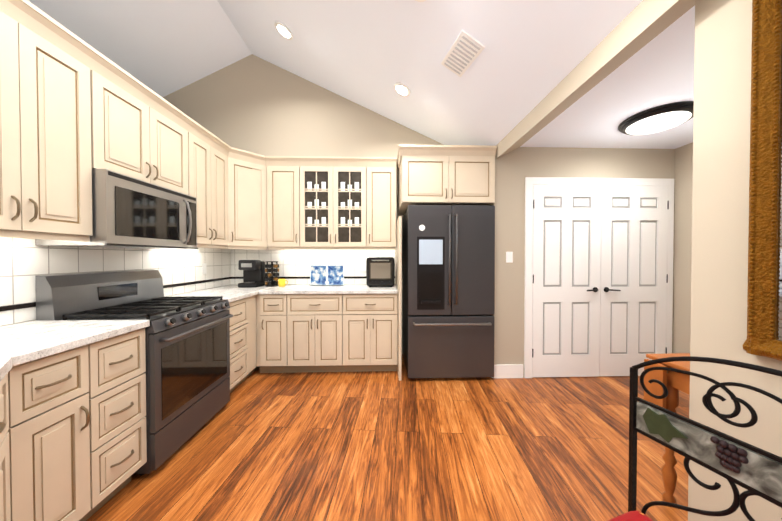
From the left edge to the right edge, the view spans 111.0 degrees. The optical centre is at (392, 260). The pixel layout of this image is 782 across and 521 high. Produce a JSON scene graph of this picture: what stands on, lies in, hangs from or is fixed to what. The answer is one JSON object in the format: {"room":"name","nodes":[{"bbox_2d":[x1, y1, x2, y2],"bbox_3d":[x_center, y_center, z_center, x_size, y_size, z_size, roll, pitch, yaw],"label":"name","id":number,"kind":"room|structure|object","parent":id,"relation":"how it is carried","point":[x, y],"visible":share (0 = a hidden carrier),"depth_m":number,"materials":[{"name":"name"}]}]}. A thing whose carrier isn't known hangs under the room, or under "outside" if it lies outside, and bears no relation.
{"room":"kitchen","nodes":[
{"label":"kitchen","id":0,"kind":"room"},
{"bbox_2d":[2,285,225,325],"bbox_3d":[-2.600,-0.004,0.220,1.250,2.550,6.700,0,1,-2],"label":"wall","id":1,"kind":"structure","parent":0,"point":[35,319],"depth_m":1.51,"materials":[{"name":"paint"}]},
{"bbox_2d":[0,0,107,239],"bbox_3d":[-1.840,-0.652,1.208,0.328,1.040,0.726,0,1,-2],"label":"upper cabinet","id":2,"kind":"object","parent":1,"relation":"attached to","point":[75,110],"depth_m":1.31,"materials":[{"name":"paint"}]},
{"bbox_2d":[0,237,230,325],"bbox_3d":[-2.018,-0.110,1.768,0.013,0.878,3.360,0,1,-2],"label":"tile backsplash","id":3,"kind":"structure","parent":1,"relation":"attached to","point":[24,262],"depth_m":1.78,"materials":[{"name":"white tile"}]},
{"bbox_2d":[108,60,183,193],"bbox_3d":[-1.861,-0.853,1.878,0.328,0.655,0.744,0,1,-2],"label":"upper cabinet","id":4,"kind":"object","parent":1,"relation":"attached to","point":[146,132],"depth_m":1.83,"materials":[{"name":"paint"}]},
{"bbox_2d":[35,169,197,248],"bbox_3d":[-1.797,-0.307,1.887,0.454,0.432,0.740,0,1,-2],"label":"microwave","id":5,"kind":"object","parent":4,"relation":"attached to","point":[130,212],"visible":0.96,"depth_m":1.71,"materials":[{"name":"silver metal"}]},
{"bbox_2d":[184,113,231,247],"bbox_3d":[-1.863,-0.669,2.538,0.367,1.040,0.695,0,1,-2],"label":"upper cabinet","id":6,"kind":"object","parent":1,"relation":"attached to","point":[205,154],"depth_m":2.50,"materials":[{"name":"paint"}]},
{"bbox_2d":[228,145,271,247],"bbox_3d":[-1.727,-0.676,3.114,0.674,1.040,0.668,0,1,-2],"label":"upper cabinet","id":7,"kind":"object","parent":1,"relation":"attached to","point":[249,173],"depth_m":2.99,"materials":[{"name":"paint"}]},
{"bbox_2d":[163,54,442,353],"bbox_3d":[-1.140,-0.770,3.384,4.370,4.000,0.450,0,1,-2],"label":"wall","id":8,"kind":"structure","parent":0,"point":[254,104],"depth_m":3.14,"materials":[{"name":"paint"}]},
{"bbox_2d":[272,156,303,247],"bbox_3d":[-1.270,-0.679,3.275,0.496,1.040,0.374,0,1,-2],"label":"upper cabinet","id":9,"kind":"object","parent":8,"relation":"attached to","point":[287,171],"depth_m":3.12,"materials":[{"name":"paint"}]},
{"bbox_2d":[231,248,394,283],"bbox_3d":[-1.013,0.043,3.477,2.110,0.528,0.013,0,1,-2],"label":"tile backsplash","id":10,"kind":"structure","parent":8,"relation":"attached to","point":[294,266],"depth_m":3.47,"materials":[{"name":"white tile"}]},
{"bbox_2d":[202,263,206,273],"bbox_3d":[-2.045,0.088,2.926,0.006,0.115,0.070,0,1,-2],"label":"electrical outlet plate","id":11,"kind":"object","parent":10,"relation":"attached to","point":[204,265],"depth_m":2.92,"materials":[{"name":"white plastic"}]},
{"bbox_2d":[360,262,365,270],"bbox_3d":[-0.378,0.081,3.487,0.070,0.115,0.006,0,1,-2],"label":"electrical outlet plate","id":12,"kind":"object","parent":10,"relation":"attached to","point":[362,267],"depth_m":3.48,"materials":[{"name":"white plastic"}]},
{"bbox_2d":[304,156,339,247],"bbox_3d":[-0.892,-0.679,3.301,0.507,1.040,0.346,0,1,-2],"label":"upper cabinet","id":13,"kind":"object","parent":8,"relation":"attached to","point":[321,173],"depth_m":3.14,"materials":[{"name":"paint"}]},
{"bbox_2d":[340,157,371,247],"bbox_3d":[-0.499,-0.679,3.314,0.507,1.040,0.346,0,1,-2],"label":"upper cabinet","id":14,"kind":"object","parent":8,"relation":"attached to","point":[355,172],"depth_m":3.15,"materials":[{"name":"paint"}]},
{"bbox_2d":[372,157,395,247],"bbox_3d":[-0.161,-0.679,3.324,0.410,1.040,0.346,0,1,-2],"label":"upper cabinet","id":15,"kind":"object","parent":8,"relation":"attached to","point":[383,168],"depth_m":3.15,"materials":[{"name":"paint"}]},
{"bbox_2d":[396,144,495,213],"bbox_3d":[0.566,-0.882,3.129,0.960,0.570,0.777,0,1,-2],"label":"upper cabinet","id":16,"kind":"object","parent":8,"relation":"attached to","point":[451,175],"depth_m":2.74,"materials":[{"name":"paint"}]},
{"bbox_2d":[28,0,642,145],"bbox_3d":[-1.041,-1.823,0.247,4.370,1.354,6.700,0,1,-2],"label":"ceiling","id":17,"kind":"structure","parent":0,"point":[369,54],"depth_m":2.25,"materials":[{"name":"paint"}]},
{"bbox_2d":[274,21,292,39],"bbox_3d":[-0.990,-2.101,2.459,0.159,0.081,0.169,0,1,-11],"label":"recessed light","id":18,"kind":"object","parent":17,"relation":"in","point":[280,27],"depth_m":2.44,"materials":[{"name":"white"}]},
{"bbox_2d":[394,82,410,96],"bbox_3d":[0.093,-1.610,2.535,0.159,0.081,0.169,0,1,-11],"label":"recessed light","id":19,"kind":"object","parent":17,"relation":"in","point":[400,88],"depth_m":2.52,"materials":[{"name":"white"}]},
{"bbox_2d":[441,30,485,76],"bbox_3d":[0.486,-1.435,1.884,0.169,0.112,0.346,0,1,-13],"label":"ceiling vent","id":20,"kind":"object","parent":17,"relation":"in","point":[464,52],"visible":0.96,"depth_m":1.85,"materials":[{"name":"grey metal"}]},
{"bbox_2d":[86,354,689,520],"bbox_3d":[-0.015,1.320,0.269,6.420,0.100,6.800,0,1,-2],"label":"floor","id":21,"kind":"structure","parent":0,"point":[347,446],"depth_m":1.72,"materials":[{"name":"brown wood"}]},
{"bbox_2d":[0,352,143,520],"bbox_3d":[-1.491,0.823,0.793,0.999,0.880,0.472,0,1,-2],"label":"base cabinet","id":22,"kind":"object","parent":21,"relation":"on","point":[73,441],"depth_m":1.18,"materials":[{"name":"paint"}]},
{"bbox_2d":[0,352,127,419],"bbox_3d":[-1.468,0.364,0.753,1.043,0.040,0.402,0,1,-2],"label":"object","id":23,"kind":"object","parent":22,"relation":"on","point":[26,382],"depth_m":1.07,"materials":[{"name":"beige wood"}]},
{"bbox_2d":[0,320,149,355],"bbox_3d":[-1.683,0.358,1.229,0.642,0.040,0.568,0,1,-2],"label":"countertop","id":24,"kind":"structure","parent":22,"relation":"on","point":[37,337],"depth_m":1.26,"materials":[{"name":"white stone"}]},
{"bbox_2d":[44,340,107,355],"bbox_3d":[-1.664,0.820,1.062,0.669,0.880,0.330,0,1,-2],"label":"base cabinet","id":25,"kind":"object","parent":21,"relation":"on","point":[94,347],"depth_m":1.21,"materials":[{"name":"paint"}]},
{"bbox_2d":[108,328,146,463],"bbox_3d":[-1.699,0.816,1.341,0.618,0.880,0.354,0,1,-2],"label":"base cabinet","id":26,"kind":"object","parent":21,"relation":"on","point":[135,341],"depth_m":1.49,"materials":[{"name":"paint"}]},
{"bbox_2d":[35,269,232,474],"bbox_3d":[-1.659,0.664,1.900,0.697,1.170,0.756,0,1,-2],"label":"gas range","id":27,"kind":"object","parent":21,"relation":"on","point":[187,346],"visible":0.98,"depth_m":1.74,"materials":[{"name":"metal"}]},
{"bbox_2d":[229,296,251,392],"bbox_3d":[-1.735,0.802,2.473,0.618,0.880,0.387,0,1,-2],"label":"base cabinet","id":28,"kind":"object","parent":21,"relation":"on","point":[241,321],"depth_m":2.54,"materials":[{"name":"paint"}]},
{"bbox_2d":[252,296,257,372],"bbox_3d":[-1.744,0.798,2.755,0.618,0.880,0.177,0,1,-2],"label":"base cabinet","id":29,"kind":"object","parent":21,"relation":"on","point":[254,368],"depth_m":2.82,"materials":[{"name":"paint"}]},
{"bbox_2d":[256,296,292,372],"bbox_3d":[-1.268,0.793,3.172,0.395,0.880,0.617,0,1,-2],"label":"base cabinet","id":30,"kind":"object","parent":21,"relation":"on","point":[273,313],"depth_m":2.87,"materials":[{"name":"paint"}]},
{"bbox_2d":[165,285,275,303],"bbox_3d":[-1.735,0.337,2.867,0.642,0.040,1.186,0,1,-2],"label":"countertop","id":31,"kind":"structure","parent":30,"relation":"on","point":[233,293],"depth_m":2.68,"materials":[{"name":"white stone"}]},
{"bbox_2d":[238,260,264,286],"bbox_3d":[-1.680,0.151,3.212,0.220,0.320,0.242,0,1,-2],"label":"coffee maker","id":32,"kind":"object","parent":31,"relation":"on","point":[253,273],"visible":0.96,"depth_m":3.21,"materials":[{"name":"black plastic"}]},
{"bbox_2d":[265,261,278,286],"bbox_3d":[-1.462,0.161,3.270,0.157,0.300,0.157,0,1,-2],"label":"pod carousel","id":33,"kind":"object","parent":31,"relation":"on","point":[269,279],"visible":0.96,"depth_m":3.22,"materials":[{"name":"black"}]},
{"bbox_2d":[292,296,347,371],"bbox_3d":[-0.839,0.793,3.186,0.714,0.880,0.617,0,1,-2],"label":"base cabinet","id":34,"kind":"object","parent":21,"relation":"on","point":[319,323],"depth_m":2.88,"materials":[{"name":"paint"}]},
{"bbox_2d":[260,284,399,295],"bbox_3d":[-0.682,0.333,3.169,1.470,0.040,0.635,0,1,-2],"label":"countertop","id":35,"kind":"structure","parent":34,"relation":"on","point":[298,289],"depth_m":2.89,"materials":[{"name":"white stone"}]},
{"bbox_2d":[278,279,287,286],"bbox_3d":[-1.305,0.266,3.217,0.109,0.090,0.078,0,1,-2],"label":"mug","id":36,"kind":"object","parent":35,"relation":"on","point":[281,283],"visible":1,"depth_m":3.19,"materials":[{"name":"yellow ceramic"}]},
{"bbox_2d":[310,265,344,285],"bbox_3d":[-0.806,0.182,3.354,0.415,0.255,0.074,0,1,-2],"label":"photo frame","id":37,"kind":"object","parent":35,"relation":"on","point":[326,275],"visible":1,"depth_m":3.32,"materials":[{"name":"white"}]},
{"bbox_2d":[366,257,394,286],"bbox_3d":[-0.140,0.136,3.251,0.330,0.350,0.343,0,1,-2],"label":"air fryer oven","id":38,"kind":"object","parent":35,"relation":"on","point":[380,271],"visible":1,"depth_m":3.12,"materials":[{"name":"black"}]},
{"bbox_2d":[348,296,399,375],"bbox_3d":[-0.277,0.793,3.204,0.657,0.880,0.617,0,1,-2],"label":"base cabinet","id":39,"kind":"object","parent":21,"relation":"on","point":[373,321],"depth_m":2.90,"materials":[{"name":"paint"}]},
{"bbox_2d":[403,205,494,377],"bbox_3d":[0.595,0.334,3.089,0.890,1.800,0.837,0,1,-2],"label":"fridge","id":40,"kind":"object","parent":21,"relation":"on","point":[448,286],"visible":1,"depth_m":2.74,"materials":[{"name":"black metal"}]},
{"bbox_2d":[495,364,522,377],"bbox_3d":[1.230,1.167,2.830,0.300,0.140,0.015,0,1,-2],"label":"baseboard","id":41,"kind":"structure","parent":21,"relation":"on","point":[509,371],"depth_m":2.82,"materials":[{"name":"white wood"}]},
{"bbox_2d":[644,353,689,503],"bbox_3d":[1.569,0.885,1.018,0.406,0.750,0.907,0,1,-2],"label":"table","id":42,"kind":"object","parent":21,"relation":"on","point":[674,383],"visible":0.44,"depth_m":1.37,"materials":[{"name":"brown wood"}]},
{"bbox_2d":[608,356,781,520],"bbox_3d":[0.612,0.752,0.500,0.478,1.031,0.577,0,1,-18],"label":"chair","id":43,"kind":"object","parent":21,"relation":"on","point":[751,469],"visible":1,"depth_m":0.68,"materials":[{"name":"black metal"}]},
{"bbox_2d":[490,147,674,376],"bbox_3d":[2.075,-0.768,3.276,2.050,4.000,0.870,0,1,-2],"label":"wall block","id":44,"kind":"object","parent":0,"point":[515,168],"visible":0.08,"depth_m":2.83,"materials":[{"name":"paint"}]},
{"bbox_2d":[506,252,512,262],"bbox_3d":[1.229,-0.035,2.817,0.070,0.115,0.011,0,1,-2],"label":"switch plate","id":45,"kind":"object","parent":44,"relation":"attached to","point":[509,257],"visible":1,"depth_m":2.82,"materials":[{"name":"white plastic"}]},
{"bbox_2d":[524,177,673,377],"bbox_3d":[2.192,0.185,2.821,1.595,2.105,0.070,0,1,-2],"label":"double door","id":46,"kind":"structure","parent":44,"relation":"in","point":[598,296],"depth_m":2.84,"materials":[{"name":"white wood"}]},
{"bbox_2d":[520,6,694,148],"bbox_3d":[2.266,-1.213,-0.076,1.680,0.125,5.830,0,1,-2],"label":"ceiling","id":47,"kind":"structure","parent":0,"point":[657,70],"depth_m":1.97,"materials":[{"name":"paint"}]},
{"bbox_2d":[495,0,694,158],"bbox_3d":[1.292,-1.180,-0.106,0.270,0.330,5.830,0,1,-2],"label":"boxed beam","id":48,"kind":"structure","parent":47,"relation":"attached to","point":[643,23],"depth_m":1.48,"materials":[{"name":"paint"}]},
{"bbox_2d":[618,101,693,134],"bbox_3d":[2.193,-1.142,2.229,0.490,0.075,0.490,0,1,-2],"label":"flush ceiling light","id":49,"kind":"object","parent":47,"relation":"attached to","point":[659,118],"visible":0.92,"depth_m":2.14,"materials":[{"name":"black metal"},{"name":"frosted glass"}]},
{"bbox_2d":[672,142,692,352],"bbox_3d":[3.157,-0.726,-0.091,0.100,4.000,5.930,0,1,-2],"label":"wall","id":50,"kind":"structure","parent":0,"point":[683,188],"depth_m":2.79,"materials":[{"name":"paint"}]},
{"bbox_2d":[688,0,781,520],"bbox_3d":[1.364,0.110,-0.939,0.100,2.350,4.128,0,1,-2],"label":"wall","id":51,"kind":"structure","parent":0,"point":[721,146],"depth_m":1.01,"materials":[{"name":"paint"}]},
{"bbox_2d":[742,0,781,360],"bbox_3d":[1.244,-0.346,0.506,0.045,1.335,0.835,0,1,-2],"label":"picture frame","id":52,"kind":"object","parent":51,"relation":"attached to","point":[764,316],"visible":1,"depth_m":0.88,"materials":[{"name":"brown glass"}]}
]}

